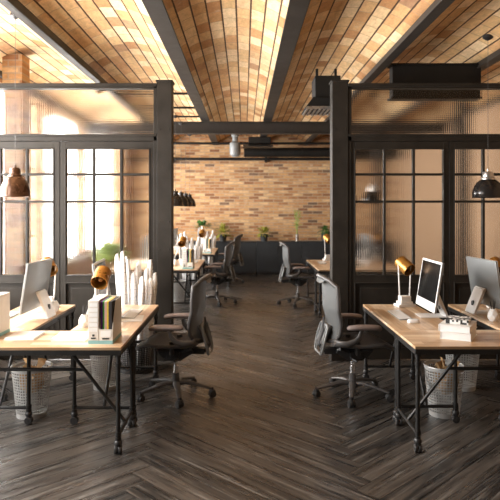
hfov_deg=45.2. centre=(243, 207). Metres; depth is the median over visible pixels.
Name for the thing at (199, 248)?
paper roll
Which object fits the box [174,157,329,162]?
pipe
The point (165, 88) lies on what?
column
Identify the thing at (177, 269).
desk
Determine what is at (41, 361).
crumpled paper
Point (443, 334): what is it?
book
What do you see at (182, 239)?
desk lamp
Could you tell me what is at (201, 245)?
paper roll
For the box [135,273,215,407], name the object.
office chair
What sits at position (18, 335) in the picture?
book
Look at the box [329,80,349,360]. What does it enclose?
column
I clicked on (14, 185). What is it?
pendant lamp
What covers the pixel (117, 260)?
paper roll
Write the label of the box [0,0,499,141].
ceiling
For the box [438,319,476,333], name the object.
book
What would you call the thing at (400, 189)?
door
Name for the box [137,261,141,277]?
paper roll
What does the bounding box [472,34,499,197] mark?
pendant lamp
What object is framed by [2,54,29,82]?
pillar
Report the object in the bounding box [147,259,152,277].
paper roll
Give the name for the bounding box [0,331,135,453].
desk
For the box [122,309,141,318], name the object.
keyboard
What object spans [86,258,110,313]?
desk lamp
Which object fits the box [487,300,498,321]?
vase
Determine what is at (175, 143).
pipe
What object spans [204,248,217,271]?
desk
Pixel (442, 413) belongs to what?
wastebasket
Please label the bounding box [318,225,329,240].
potted plant
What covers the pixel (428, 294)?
computer monitor
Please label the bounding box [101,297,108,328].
folder
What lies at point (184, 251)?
file box
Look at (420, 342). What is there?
desk
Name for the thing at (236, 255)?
office chair
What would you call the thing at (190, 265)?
magazine file
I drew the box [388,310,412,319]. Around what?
keyboard
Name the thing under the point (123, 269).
paper roll
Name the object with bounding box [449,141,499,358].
door
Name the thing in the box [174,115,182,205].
pendant lamp
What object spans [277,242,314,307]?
office chair
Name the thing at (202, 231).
desk lamp
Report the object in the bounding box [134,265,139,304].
paper roll
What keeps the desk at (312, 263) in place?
on the floor
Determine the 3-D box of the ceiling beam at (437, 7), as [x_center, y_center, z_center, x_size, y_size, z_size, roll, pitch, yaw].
[1.576,-1.685,6.150,0.104,0.170,18.300,0,0,0]
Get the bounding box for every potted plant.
[194,220,212,228]
[214,223,232,240]
[255,226,272,240]
[293,210,302,240]
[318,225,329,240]
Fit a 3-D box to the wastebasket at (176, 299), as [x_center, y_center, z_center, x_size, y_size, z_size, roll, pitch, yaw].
[-1.150,1.464,10.550,0.298,0.372,0.298,0,0,27]
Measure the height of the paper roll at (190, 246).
0.980 m
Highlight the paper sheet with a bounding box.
[122,315,143,321]
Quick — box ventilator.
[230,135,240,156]
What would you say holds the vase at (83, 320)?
on the desk at (149, 311)
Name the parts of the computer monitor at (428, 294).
casing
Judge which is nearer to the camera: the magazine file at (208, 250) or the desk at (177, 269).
the desk at (177, 269)
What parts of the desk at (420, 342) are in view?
leg, rail, leg, frame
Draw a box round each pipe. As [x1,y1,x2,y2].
[174,142,329,144]
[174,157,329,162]
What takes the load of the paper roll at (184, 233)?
in the bin at (187, 296)
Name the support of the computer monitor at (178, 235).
on the desk at (200, 263)
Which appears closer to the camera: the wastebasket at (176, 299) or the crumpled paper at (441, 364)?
the crumpled paper at (441, 364)
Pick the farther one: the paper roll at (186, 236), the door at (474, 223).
the paper roll at (186, 236)
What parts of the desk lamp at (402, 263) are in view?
rod, lamp shade, rod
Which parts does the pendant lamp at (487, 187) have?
lamp shade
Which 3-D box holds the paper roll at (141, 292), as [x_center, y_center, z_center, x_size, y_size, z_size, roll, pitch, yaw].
[-1.033,1.148,6.012,0.090,0.946,0.062,0,0,34]
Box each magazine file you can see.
[99,295,121,343]
[187,249,194,268]
[206,238,211,252]
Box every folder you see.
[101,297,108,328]
[103,297,110,328]
[104,297,111,328]
[105,297,112,328]
[107,297,114,328]
[109,297,118,328]
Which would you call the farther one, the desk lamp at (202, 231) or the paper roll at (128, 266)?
the desk lamp at (202, 231)
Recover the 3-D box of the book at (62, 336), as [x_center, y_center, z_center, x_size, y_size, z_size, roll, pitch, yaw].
[-1.228,0.920,4.300,0.235,0.020,0.240,0,0,0]
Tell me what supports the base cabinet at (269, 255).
on the floor
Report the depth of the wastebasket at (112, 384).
5.40 m
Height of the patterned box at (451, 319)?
0.030 m
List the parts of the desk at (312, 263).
leg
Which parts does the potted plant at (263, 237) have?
pot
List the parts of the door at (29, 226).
panel, glass pane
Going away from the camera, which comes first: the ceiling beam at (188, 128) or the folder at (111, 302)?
the folder at (111, 302)
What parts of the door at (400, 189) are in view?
panel, glass pane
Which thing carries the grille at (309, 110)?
attached to the ceiling vent at (319, 104)
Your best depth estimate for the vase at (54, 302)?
5.36 m
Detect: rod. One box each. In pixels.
[174,92,187,94]
[174,107,194,108]
[177,116,198,117]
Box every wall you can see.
[0,83,156,355]
[174,135,329,240]
[348,83,499,332]
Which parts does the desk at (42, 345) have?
frame, leg, rail, leg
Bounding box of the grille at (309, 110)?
[302,106,329,115]
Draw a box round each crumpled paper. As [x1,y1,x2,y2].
[20,358,45,392]
[433,357,459,394]
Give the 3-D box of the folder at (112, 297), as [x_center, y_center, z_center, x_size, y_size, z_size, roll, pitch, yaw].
[-0.947,0.774,4.240,0.011,0.262,0.240,0,0,0]
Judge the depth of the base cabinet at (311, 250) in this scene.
14.83 m
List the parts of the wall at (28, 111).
transom glass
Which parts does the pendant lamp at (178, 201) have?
lamp shade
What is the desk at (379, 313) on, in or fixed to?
on the floor
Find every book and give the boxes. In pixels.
[4,331,44,339]
[51,332,87,340]
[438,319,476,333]
[440,329,476,341]
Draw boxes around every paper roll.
[114,253,124,365]
[120,251,129,364]
[126,259,130,304]
[130,272,136,364]
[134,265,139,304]
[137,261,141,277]
[137,276,144,369]
[142,268,148,365]
[143,277,153,365]
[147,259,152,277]
[149,272,156,364]
[183,231,188,295]
[186,236,188,286]
[189,243,191,294]
[192,245,196,284]
[197,246,200,275]
[200,243,202,275]
[210,238,214,271]
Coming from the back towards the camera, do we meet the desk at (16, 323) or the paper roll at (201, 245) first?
the paper roll at (201, 245)
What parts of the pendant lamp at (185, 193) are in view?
lamp shade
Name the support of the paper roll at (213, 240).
in the bin
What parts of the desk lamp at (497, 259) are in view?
lamp shade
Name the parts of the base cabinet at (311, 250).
door, door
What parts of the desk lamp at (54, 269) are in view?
lamp shade, rod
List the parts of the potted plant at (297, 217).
stem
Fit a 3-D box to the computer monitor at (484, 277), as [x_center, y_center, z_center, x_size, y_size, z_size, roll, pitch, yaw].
[2.115,0.689,5.325,0.240,0.481,0.530,0,0,-6]
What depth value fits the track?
5.51 m
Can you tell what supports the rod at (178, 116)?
attached to the ceiling beam at (156, 10)
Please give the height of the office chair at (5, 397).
1.078 m
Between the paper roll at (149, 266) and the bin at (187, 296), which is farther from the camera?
the bin at (187, 296)
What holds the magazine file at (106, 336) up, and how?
on the desk at (42, 345)
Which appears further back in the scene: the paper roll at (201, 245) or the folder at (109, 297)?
the paper roll at (201, 245)
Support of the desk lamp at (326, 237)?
on the desk at (312, 263)
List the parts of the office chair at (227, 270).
seat frame, backrest, frame, lumbar frame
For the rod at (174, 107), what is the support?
attached to the ceiling beam at (156, 10)
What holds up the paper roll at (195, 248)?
in the bin at (187, 296)
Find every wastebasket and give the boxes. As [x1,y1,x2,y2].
[10,360,52,419]
[90,356,120,391]
[174,280,185,301]
[423,359,464,418]
[446,355,478,391]
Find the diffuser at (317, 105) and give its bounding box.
[301,97,329,114]
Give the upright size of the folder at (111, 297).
0.262 m
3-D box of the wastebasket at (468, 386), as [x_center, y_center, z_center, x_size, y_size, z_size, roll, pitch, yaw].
[2.000,1.450,5.500,0.320,0.400,0.320,0,0,-29]
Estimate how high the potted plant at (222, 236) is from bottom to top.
0.486 m
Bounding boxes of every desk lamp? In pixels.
[39,257,57,308]
[177,236,186,264]
[199,229,204,237]
[322,234,329,260]
[394,256,415,307]
[486,257,499,308]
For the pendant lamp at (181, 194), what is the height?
1.451 m
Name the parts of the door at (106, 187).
panel, glass pane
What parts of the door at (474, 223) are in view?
panel, glass pane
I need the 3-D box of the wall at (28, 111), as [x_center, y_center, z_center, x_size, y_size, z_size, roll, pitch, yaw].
[-1.971,0.151,6.537,2.054,2.999,0.125,0,0,0]
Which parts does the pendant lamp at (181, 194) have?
lamp shade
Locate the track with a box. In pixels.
[3,0,103,82]
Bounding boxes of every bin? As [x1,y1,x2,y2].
[120,340,153,373]
[181,278,200,297]
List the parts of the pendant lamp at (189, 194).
lamp shade, cord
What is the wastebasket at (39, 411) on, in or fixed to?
on the floor
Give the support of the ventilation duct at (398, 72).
attached to the ceiling
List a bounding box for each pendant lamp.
[0,13,30,196]
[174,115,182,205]
[178,122,187,205]
[183,135,195,206]
[184,192,191,205]
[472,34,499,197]
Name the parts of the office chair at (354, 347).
lumbar frame, frame, backrest, seat frame, seat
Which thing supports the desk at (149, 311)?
on the floor
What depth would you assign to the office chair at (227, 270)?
10.27 m
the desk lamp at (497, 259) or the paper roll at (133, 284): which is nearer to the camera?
the desk lamp at (497, 259)
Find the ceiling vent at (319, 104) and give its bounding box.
[301,69,340,115]
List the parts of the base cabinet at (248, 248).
door, door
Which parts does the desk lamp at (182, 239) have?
lamp shade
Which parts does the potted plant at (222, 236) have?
pot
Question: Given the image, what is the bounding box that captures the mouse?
[407,319,419,322]
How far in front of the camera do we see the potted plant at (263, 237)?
14.91 m
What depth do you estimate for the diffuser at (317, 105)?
6.90 m
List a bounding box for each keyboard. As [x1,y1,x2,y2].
[10,311,18,317]
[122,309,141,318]
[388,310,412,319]
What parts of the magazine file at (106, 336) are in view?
panel, panel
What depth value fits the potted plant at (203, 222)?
14.92 m
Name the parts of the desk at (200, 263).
rail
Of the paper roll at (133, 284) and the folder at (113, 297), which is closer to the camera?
the folder at (113, 297)
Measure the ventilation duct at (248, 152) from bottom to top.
0.244 m
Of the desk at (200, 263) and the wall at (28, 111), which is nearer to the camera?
the wall at (28, 111)
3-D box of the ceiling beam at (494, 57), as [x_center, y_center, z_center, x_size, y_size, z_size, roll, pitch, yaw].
[2.720,-1.685,6.150,0.104,0.170,18.300,0,0,0]
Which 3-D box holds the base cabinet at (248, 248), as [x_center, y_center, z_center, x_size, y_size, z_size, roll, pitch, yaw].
[-0.250,1.240,15.046,1.120,0.820,0.468,0,0,0]
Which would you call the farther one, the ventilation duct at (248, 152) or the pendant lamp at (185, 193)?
the ventilation duct at (248, 152)
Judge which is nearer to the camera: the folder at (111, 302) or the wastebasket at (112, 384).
the folder at (111, 302)
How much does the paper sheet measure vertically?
0.004 m
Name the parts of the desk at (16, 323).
rail, leg, frame, rail, leg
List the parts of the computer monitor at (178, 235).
casing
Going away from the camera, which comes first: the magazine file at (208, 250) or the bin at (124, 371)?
the bin at (124, 371)
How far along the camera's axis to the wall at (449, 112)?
6.53 m
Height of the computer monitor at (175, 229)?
0.481 m
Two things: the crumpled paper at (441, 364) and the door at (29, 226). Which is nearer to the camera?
the crumpled paper at (441, 364)
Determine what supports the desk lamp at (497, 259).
on the desk at (483, 321)
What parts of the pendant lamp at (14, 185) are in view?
lamp shade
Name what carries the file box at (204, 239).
on the desk at (212, 254)
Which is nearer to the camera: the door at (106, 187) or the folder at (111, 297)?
the folder at (111, 297)
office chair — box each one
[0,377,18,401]
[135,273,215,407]
[197,241,236,305]
[215,234,243,284]
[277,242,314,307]
[312,273,393,407]
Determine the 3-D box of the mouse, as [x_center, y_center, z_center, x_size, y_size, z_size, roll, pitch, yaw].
[1.375,0.915,4.870,0.110,0.030,0.064,0,0,-6]
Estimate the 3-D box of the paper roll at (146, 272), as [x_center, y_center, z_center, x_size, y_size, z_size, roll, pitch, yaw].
[-1.009,1.114,6.106,0.099,1.014,0.061,0,0,11]
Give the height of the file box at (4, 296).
0.297 m
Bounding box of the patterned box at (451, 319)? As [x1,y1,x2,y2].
[446,315,471,324]
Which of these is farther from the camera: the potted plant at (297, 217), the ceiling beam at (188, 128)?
the potted plant at (297, 217)
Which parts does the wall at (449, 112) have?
transom glass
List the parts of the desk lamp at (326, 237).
lamp shade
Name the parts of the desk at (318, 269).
leg, leg, frame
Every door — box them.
[0,141,59,358]
[60,141,152,358]
[352,141,448,358]
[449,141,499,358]
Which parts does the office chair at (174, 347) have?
seat, seat frame, backrest, frame, lumbar frame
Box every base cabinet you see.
[215,241,256,274]
[256,241,301,274]
[301,241,329,274]
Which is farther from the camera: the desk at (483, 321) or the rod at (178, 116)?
the rod at (178, 116)
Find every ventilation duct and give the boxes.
[244,147,329,156]
[387,63,480,82]
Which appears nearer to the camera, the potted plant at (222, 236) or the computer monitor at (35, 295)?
the computer monitor at (35, 295)
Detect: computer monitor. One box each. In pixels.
[19,258,55,318]
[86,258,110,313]
[174,228,177,249]
[175,234,181,262]
[415,258,447,317]
[465,256,499,314]
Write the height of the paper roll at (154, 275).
0.968 m
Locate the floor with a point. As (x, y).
(264, 434)
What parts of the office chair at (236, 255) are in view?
backrest, frame, lumbar frame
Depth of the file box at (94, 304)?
4.10 m
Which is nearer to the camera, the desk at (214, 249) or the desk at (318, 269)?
the desk at (318, 269)
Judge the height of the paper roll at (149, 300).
0.923 m
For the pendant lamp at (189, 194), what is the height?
1.451 m
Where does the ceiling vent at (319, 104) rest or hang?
in the ceiling
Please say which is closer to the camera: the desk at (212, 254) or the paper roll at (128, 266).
the paper roll at (128, 266)
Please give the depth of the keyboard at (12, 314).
5.19 m
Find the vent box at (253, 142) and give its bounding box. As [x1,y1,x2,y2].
[243,137,272,147]
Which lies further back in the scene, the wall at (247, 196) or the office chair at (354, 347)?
the wall at (247, 196)
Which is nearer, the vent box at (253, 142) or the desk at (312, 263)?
the desk at (312, 263)
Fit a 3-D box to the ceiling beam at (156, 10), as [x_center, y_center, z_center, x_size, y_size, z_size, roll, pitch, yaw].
[-0.712,-1.685,6.150,0.160,0.170,18.300,0,0,0]
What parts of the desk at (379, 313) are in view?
leg, frame, rail, leg, leg, rail, leg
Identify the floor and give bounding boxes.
[0,273,499,499]
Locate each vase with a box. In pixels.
[51,292,58,311]
[78,305,87,327]
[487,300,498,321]
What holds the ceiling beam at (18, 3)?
attached to the ceiling
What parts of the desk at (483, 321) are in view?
frame, leg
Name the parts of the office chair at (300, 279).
lumbar frame, frame, backrest, seat, seat frame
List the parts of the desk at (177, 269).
frame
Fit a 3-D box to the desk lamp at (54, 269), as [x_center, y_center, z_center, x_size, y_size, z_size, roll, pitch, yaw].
[-1.829,0.693,5.618,0.171,0.474,0.195,0,0,-15]
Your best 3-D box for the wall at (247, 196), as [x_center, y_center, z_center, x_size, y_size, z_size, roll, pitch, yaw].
[0.432,-0.150,15.450,7.464,3.600,0.300,0,0,0]
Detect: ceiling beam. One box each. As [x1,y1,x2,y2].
[0,0,107,82]
[141,0,217,141]
[174,122,329,134]
[260,0,309,136]
[305,0,454,141]
[477,49,499,70]
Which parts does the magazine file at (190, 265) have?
panel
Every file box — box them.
[0,292,9,335]
[88,294,108,343]
[182,248,188,268]
[203,238,206,252]
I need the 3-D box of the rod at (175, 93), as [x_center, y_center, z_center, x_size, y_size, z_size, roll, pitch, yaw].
[-1.284,-1.630,8.550,1.084,0.034,0.034,0,0,0]
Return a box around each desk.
[0,305,75,424]
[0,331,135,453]
[70,305,158,424]
[174,252,215,288]
[174,260,204,303]
[174,266,199,296]
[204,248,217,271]
[306,260,329,308]
[314,266,329,317]
[363,304,459,422]
[394,330,499,452]
[448,304,499,420]
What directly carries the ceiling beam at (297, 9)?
attached to the ceiling
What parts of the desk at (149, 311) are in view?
leg, rail, rail, leg, frame, leg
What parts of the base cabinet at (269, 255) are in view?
door, door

